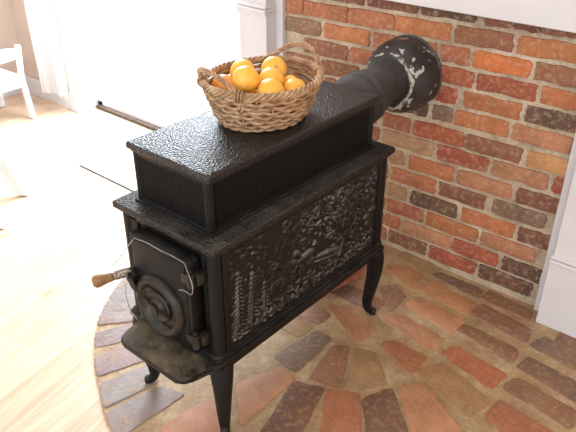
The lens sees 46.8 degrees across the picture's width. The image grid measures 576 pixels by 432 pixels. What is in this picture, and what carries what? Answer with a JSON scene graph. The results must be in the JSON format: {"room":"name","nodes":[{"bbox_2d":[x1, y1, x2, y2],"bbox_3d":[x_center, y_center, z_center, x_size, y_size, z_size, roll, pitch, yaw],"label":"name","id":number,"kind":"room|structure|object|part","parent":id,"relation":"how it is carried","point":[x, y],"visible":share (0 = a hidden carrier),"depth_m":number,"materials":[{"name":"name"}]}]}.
{"room":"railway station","nodes":[
{"label":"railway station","id":0,"kind":"room"},
{"bbox_2d":[0,0,17,72],"bbox_3d":[-3.186,-1.054,2.206,0.140,2.624,5.100,23,37,34],"label":"wall","id":1,"kind":"structure","parent":0,"point":[8,39],"depth_m":4.05,"materials":[{"name":"beige paint"}]},
{"bbox_2d":[3,88,21,97],"bbox_3d":[-3.232,0.068,2.659,0.018,0.109,4.782,23,37,34],"label":"baseboard","id":2,"kind":"structure","parent":1,"relation":"attached to","point":[19,90],"depth_m":4.19,"materials":[{"name":"white paint"}]},
{"bbox_2d":[9,0,68,91],"bbox_3d":[0.715,-0.960,2.064,6.020,2.624,0.300,23,37,34],"label":"wall","id":3,"kind":"structure","parent":0,"point":[17,7],"depth_m":4.04,"materials":[{"name":"beige paint"}]},
{"bbox_2d":[24,0,67,97],"bbox_3d":[-0.854,-1.423,3.035,1.800,2.139,0.102,23,37,34],"label":"curtain","id":4,"kind":"object","parent":3,"relation":"hanging from","point":[40,15],"visible":1,"depth_m":3.75,"materials":[{"name":"white fabric"}]},
{"bbox_2d":[25,75,79,112],"bbox_3d":[-1.462,-0.756,4.083,0.580,0.109,0.018,23,37,34],"label":"baseboard","id":5,"kind":"structure","parent":3,"relation":"attached to","point":[34,85],"depth_m":4.06,"materials":[{"name":"white paint"}]},
{"bbox_2d":[83,0,181,130],"bbox_3d":[-0.633,-1.393,3.140,1.320,2.164,0.100,23,37,34],"label":"door","id":6,"kind":"structure","parent":3,"relation":"in","point":[166,38],"depth_m":3.73,"materials":[{"name":"white paint"}]},
{"bbox_2d":[54,0,240,111],"bbox_3d":[-0.712,-1.442,3.183,1.660,2.204,0.308,23,37,34],"label":"trim","id":7,"kind":"structure","parent":3,"relation":"attached to","point":[71,18],"depth_m":3.84,"materials":[{"name":"white paint"}]},
{"bbox_2d":[387,0,575,32],"bbox_3d":[0.412,-0.797,2.069,1.740,0.263,0.210,23,37,34],"label":"trim","id":8,"kind":"structure","parent":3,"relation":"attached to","point":[560,15],"depth_m":1.90,"materials":[{"name":"white paint"}]},
{"bbox_2d":[534,132,575,337],"bbox_3d":[0.931,-0.065,2.025,0.187,0.970,0.154,23,37,34],"label":"trim","id":9,"kind":"structure","parent":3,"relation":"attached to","point":[555,303],"depth_m":2.13,"materials":[{"name":"white paint"}]},
{"bbox_2d":[0,93,152,431],"bbox_3d":[-0.904,1.091,1.080,6.040,0.060,4.940,23,37,34],"label":"floor","id":10,"kind":"structure","parent":0,"point":[68,231],"depth_m":2.64,"materials":[{"name":"brown wood"}]},
{"bbox_2d":[0,152,29,229],"bbox_3d":[-1.398,-0.207,2.822,0.418,0.430,0.316,0,30,0],"label":"child chair","id":11,"kind":"object","parent":10,"relation":"on","point":[6,170],"visible":1,"depth_m":3.00,"materials":[{"name":"white paint"}]},
{"bbox_3d":[-1.261,-0.134,2.696,0.142,0.425,0.026,0,30,0],"label":"post","id":12,"kind":"part","parent":11,"relation":"part of","materials":[{"name":"white paint"}]},
{"bbox_3d":[-1.259,-0.280,2.947,0.142,0.425,0.026,0,30,0],"label":"post","id":13,"kind":"part","parent":11,"relation":"part of","materials":[{"name":"white paint"}]},
{"bbox_2d":[0,44,35,118],"bbox_3d":[-1.694,-0.743,3.741,0.351,0.430,0.316,21,36,31],"label":"child chair","id":14,"kind":"object","parent":10,"relation":"on","point":[9,80],"visible":1,"depth_m":3.73,"materials":[{"name":"white paint"}]},
{"bbox_3d":[-1.729,-0.764,3.969,0.028,0.230,0.026,21,36,31],"label":"leg","id":15,"kind":"part","parent":14,"relation":"part of","materials":[{"name":"white paint"}]},
{"bbox_3d":[-1.570,-0.851,3.571,0.032,0.072,0.290,21,36,31],"label":"rail","id":16,"kind":"part","parent":14,"relation":"part of","materials":[{"name":"white paint"}]},
{"bbox_3d":[-1.709,-0.770,3.738,0.312,0.018,0.314,21,36,31],"label":"seat","id":17,"kind":"part","parent":14,"relation":"part of","materials":[{"name":"white paint"}]},
{"bbox_3d":[-1.493,-0.758,3.767,0.066,0.425,0.026,21,36,31],"label":"post","id":18,"kind":"part","parent":14,"relation":"part of","materials":[{"name":"white paint"}]},
{"bbox_2d":[79,165,133,191],"bbox_3d":[-0.659,-0.088,3.046,1.000,0.006,0.009,23,37,34],"label":"trim","id":19,"kind":"structure","parent":10,"relation":"on","point":[90,170],"depth_m":3.20,"materials":[{"name":"grey metal"}]},
{"bbox_2d":[94,243,575,431],"bbox_3d":[0.084,0.425,2.179,1.605,0.050,1.360,23,37,34],"label":"brick hearth","id":20,"kind":"object","parent":10,"relation":"on","point":[441,350],"visible":0.52,"depth_m":2.05,"materials":[{"name":"brown brick"}]},
{"bbox_2d":[92,76,394,431],"bbox_3d":[-0.100,0.098,1.914,0.377,0.788,0.877,23,37,34],"label":"wood stove","id":21,"kind":"object","parent":20,"relation":"on","point":[231,236],"visible":0.98,"depth_m":1.68,"materials":[{"name":"black metal"}]},
{"bbox_3d":[-0.418,0.147,1.700,0.065,0.037,0.027,-11,32,-18],"label":"handle arm","id":22,"kind":"part","parent":21,"relation":"part of","materials":[{"name":"metal"}]},
{"bbox_3d":[-0.406,0.383,1.940,0.070,0.266,0.070,23,37,34],"label":"leg","id":23,"kind":"part","parent":21,"relation":"part of","materials":[{"name":"black metal"}]},
{"bbox_3d":[-0.332,0.233,1.670,0.102,0.088,0.032,23,37,34],"label":"dial knob","id":24,"kind":"part","parent":21,"relation":"part of","materials":[{"name":"metal"}]},
{"bbox_3d":[-0.303,0.187,1.674,0.218,0.276,0.040,23,37,34],"label":"door","id":25,"kind":"part","parent":21,"relation":"part of","materials":[{"name":"black metal"}]},
{"bbox_2d":[121,318,218,383],"bbox_3d":[-0.312,0.351,1.736,0.313,0.019,0.124,23,37,34],"label":"shelf","id":26,"kind":"object","parent":21,"relation":"attached to","point":[170,358],"depth_m":1.71,"materials":[{"name":"metal"}]},
{"bbox_3d":[-0.172,0.484,1.768,0.070,0.266,0.070,23,37,34],"label":"leg","id":27,"kind":"part","parent":21,"relation":"part of","materials":[{"name":"black metal"}]},
{"bbox_3d":[-0.066,-0.251,1.757,0.290,0.027,0.678,23,37,34],"label":"lid","id":28,"kind":"part","parent":21,"relation":"part of","materials":[{"name":"metal"}]},
{"bbox_3d":[-0.064,-0.110,1.841,0.370,0.030,0.754,23,37,34],"label":"plate","id":29,"kind":"part","parent":21,"relation":"part of","materials":[{"name":"metal"}]},
{"bbox_2d":[197,41,324,132],"bbox_3d":[-0.067,-0.336,1.709,0.310,0.168,0.340,6,31,10],"label":"wicker basket","id":30,"kind":"object","parent":21,"relation":"on","point":[234,109],"visible":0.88,"depth_m":1.63,"materials":[{"name":"brown wicker"}]},
{"bbox_3d":[-0.176,-0.311,1.608,0.065,0.110,0.185,-23,37,-34],"label":"handle","id":31,"kind":"part","parent":30,"relation":"part of","materials":[{"name":"brown wicker"}]},
{"bbox_2d":[211,74,233,90],"bbox_3d":[-0.165,-0.331,1.706,0.064,0.062,0.063,-12,32,-20],"label":"orange","id":32,"kind":"object","parent":30,"relation":"in","point":[215,83],"visible":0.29,"depth_m":1.68,"materials":[{"name":"orange food"}]},
{"bbox_2d":[230,59,253,76],"bbox_3d":[-0.119,-0.379,1.748,0.065,0.066,0.067,-9,31,-15],"label":"orange","id":33,"kind":"object","parent":30,"relation":"in","point":[240,62],"visible":0.41,"depth_m":1.73,"materials":[{"name":"orange food"}]},
{"bbox_2d":[232,65,258,91],"bbox_3d":[-0.103,-0.335,1.623,0.067,0.065,0.066,-16,34,-25],"label":"orange","id":34,"kind":"object","parent":30,"relation":"in","point":[245,78],"visible":0.98,"depth_m":1.60,"materials":[{"name":"orange food"}]},
{"bbox_2d":[256,78,283,93],"bbox_3d":[-0.043,-0.303,1.629,0.068,0.067,0.069,-19,35,-30],"label":"orange","id":35,"kind":"object","parent":30,"relation":"in","point":[270,85],"visible":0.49,"depth_m":1.60,"materials":[{"name":"orange food"}]},
{"bbox_2d":[259,67,283,84],"bbox_3d":[-0.042,-0.343,1.684,0.065,0.065,0.066,-16,34,-26],"label":"orange","id":36,"kind":"object","parent":30,"relation":"in","point":[270,72],"visible":0.47,"depth_m":1.66,"materials":[{"name":"orange food"}]},
{"bbox_2d":[261,56,286,76],"bbox_3d":[-0.037,-0.383,1.738,0.067,0.067,0.065,-12,32,-20],"label":"orange","id":37,"kind":"object","parent":30,"relation":"in","point":[276,62],"visible":0.56,"depth_m":1.71,"materials":[{"name":"orange food"}]},
{"bbox_2d":[284,75,296,82],"bbox_3d":[0.004,-0.339,1.727,0.054,0.052,0.054,-13,33,-21],"label":"orange","id":38,"kind":"object","parent":30,"relation":"in","point":[287,77],"visible":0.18,"depth_m":1.71,"materials":[{"name":"orange food"}]},
{"bbox_2d":[283,78,305,97],"bbox_3d":[0.017,-0.315,1.675,0.064,0.063,0.062,-13,33,-21],"label":"orange","id":39,"kind":"object","parent":30,"relation":"in","point":[291,84],"visible":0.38,"depth_m":1.65,"materials":[{"name":"orange food"}]},
{"bbox_3d":[0.025,-0.414,1.793,0.195,0.101,0.067,23,37,34],"label":"handle","id":40,"kind":"part","parent":30,"relation":"part of","materials":[{"name":"brown wicker"}]},
{"bbox_3d":[0.065,0.090,1.836,0.009,0.283,0.640,23,37,34],"label":"relief panel","id":41,"kind":"part","parent":21,"relation":"part of","materials":[{"name":"metal"}]},
{"bbox_3d":[0.278,0.219,2.225,0.070,0.266,0.070,23,37,34],"label":"leg","id":42,"kind":"part","parent":21,"relation":"part of","materials":[{"name":"black metal"}]},
{"bbox_2d":[332,266,364,290],"bbox_3d":[0.177,0.212,2.438,0.202,0.062,0.092,-19,35,-30],"label":"brick","id":43,"kind":"object","parent":20,"relation":"on","point":[359,274],"visible":0.12,"depth_m":2.44,"materials":[{"name":"red brick"}]},
{"bbox_2d":[235,0,285,90],"bbox_3d":[-0.088,-0.504,2.774,0.187,0.970,0.154,23,37,34],"label":"trim","id":44,"kind":"structure","parent":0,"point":[262,22],"depth_m":2.58,"materials":[{"name":"white paint"}]},
{"bbox_2d":[285,0,575,305],"bbox_3d":[0.473,-0.300,2.439,1.236,1.084,0.123,23,37,34],"label":"wall","id":45,"kind":"structure","parent":0,"point":[475,174],"depth_m":2.26,"materials":[{"name":"red brick"}]},
{"bbox_2d":[335,35,441,122],"bbox_3d":[0.282,-0.417,2.155,0.254,0.255,0.439,23,37,34],"label":"stovepipe","id":46,"kind":"object","parent":45,"relation":"attached to","point":[407,68],"visible":0.73,"depth_m":2.15,"materials":[{"name":"metal"}]},
{"label":"outside","id":47,"kind":"structure","parent":0,"visible":0},
{"bbox_2d":[111,0,234,119],"bbox_3d":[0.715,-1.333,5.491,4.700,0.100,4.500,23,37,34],"label":"glass pane","id":48,"kind":"structure","parent":47,"point":[204,30],"depth_m":5.40,"materials":[{"name":"glass"}]}
]}

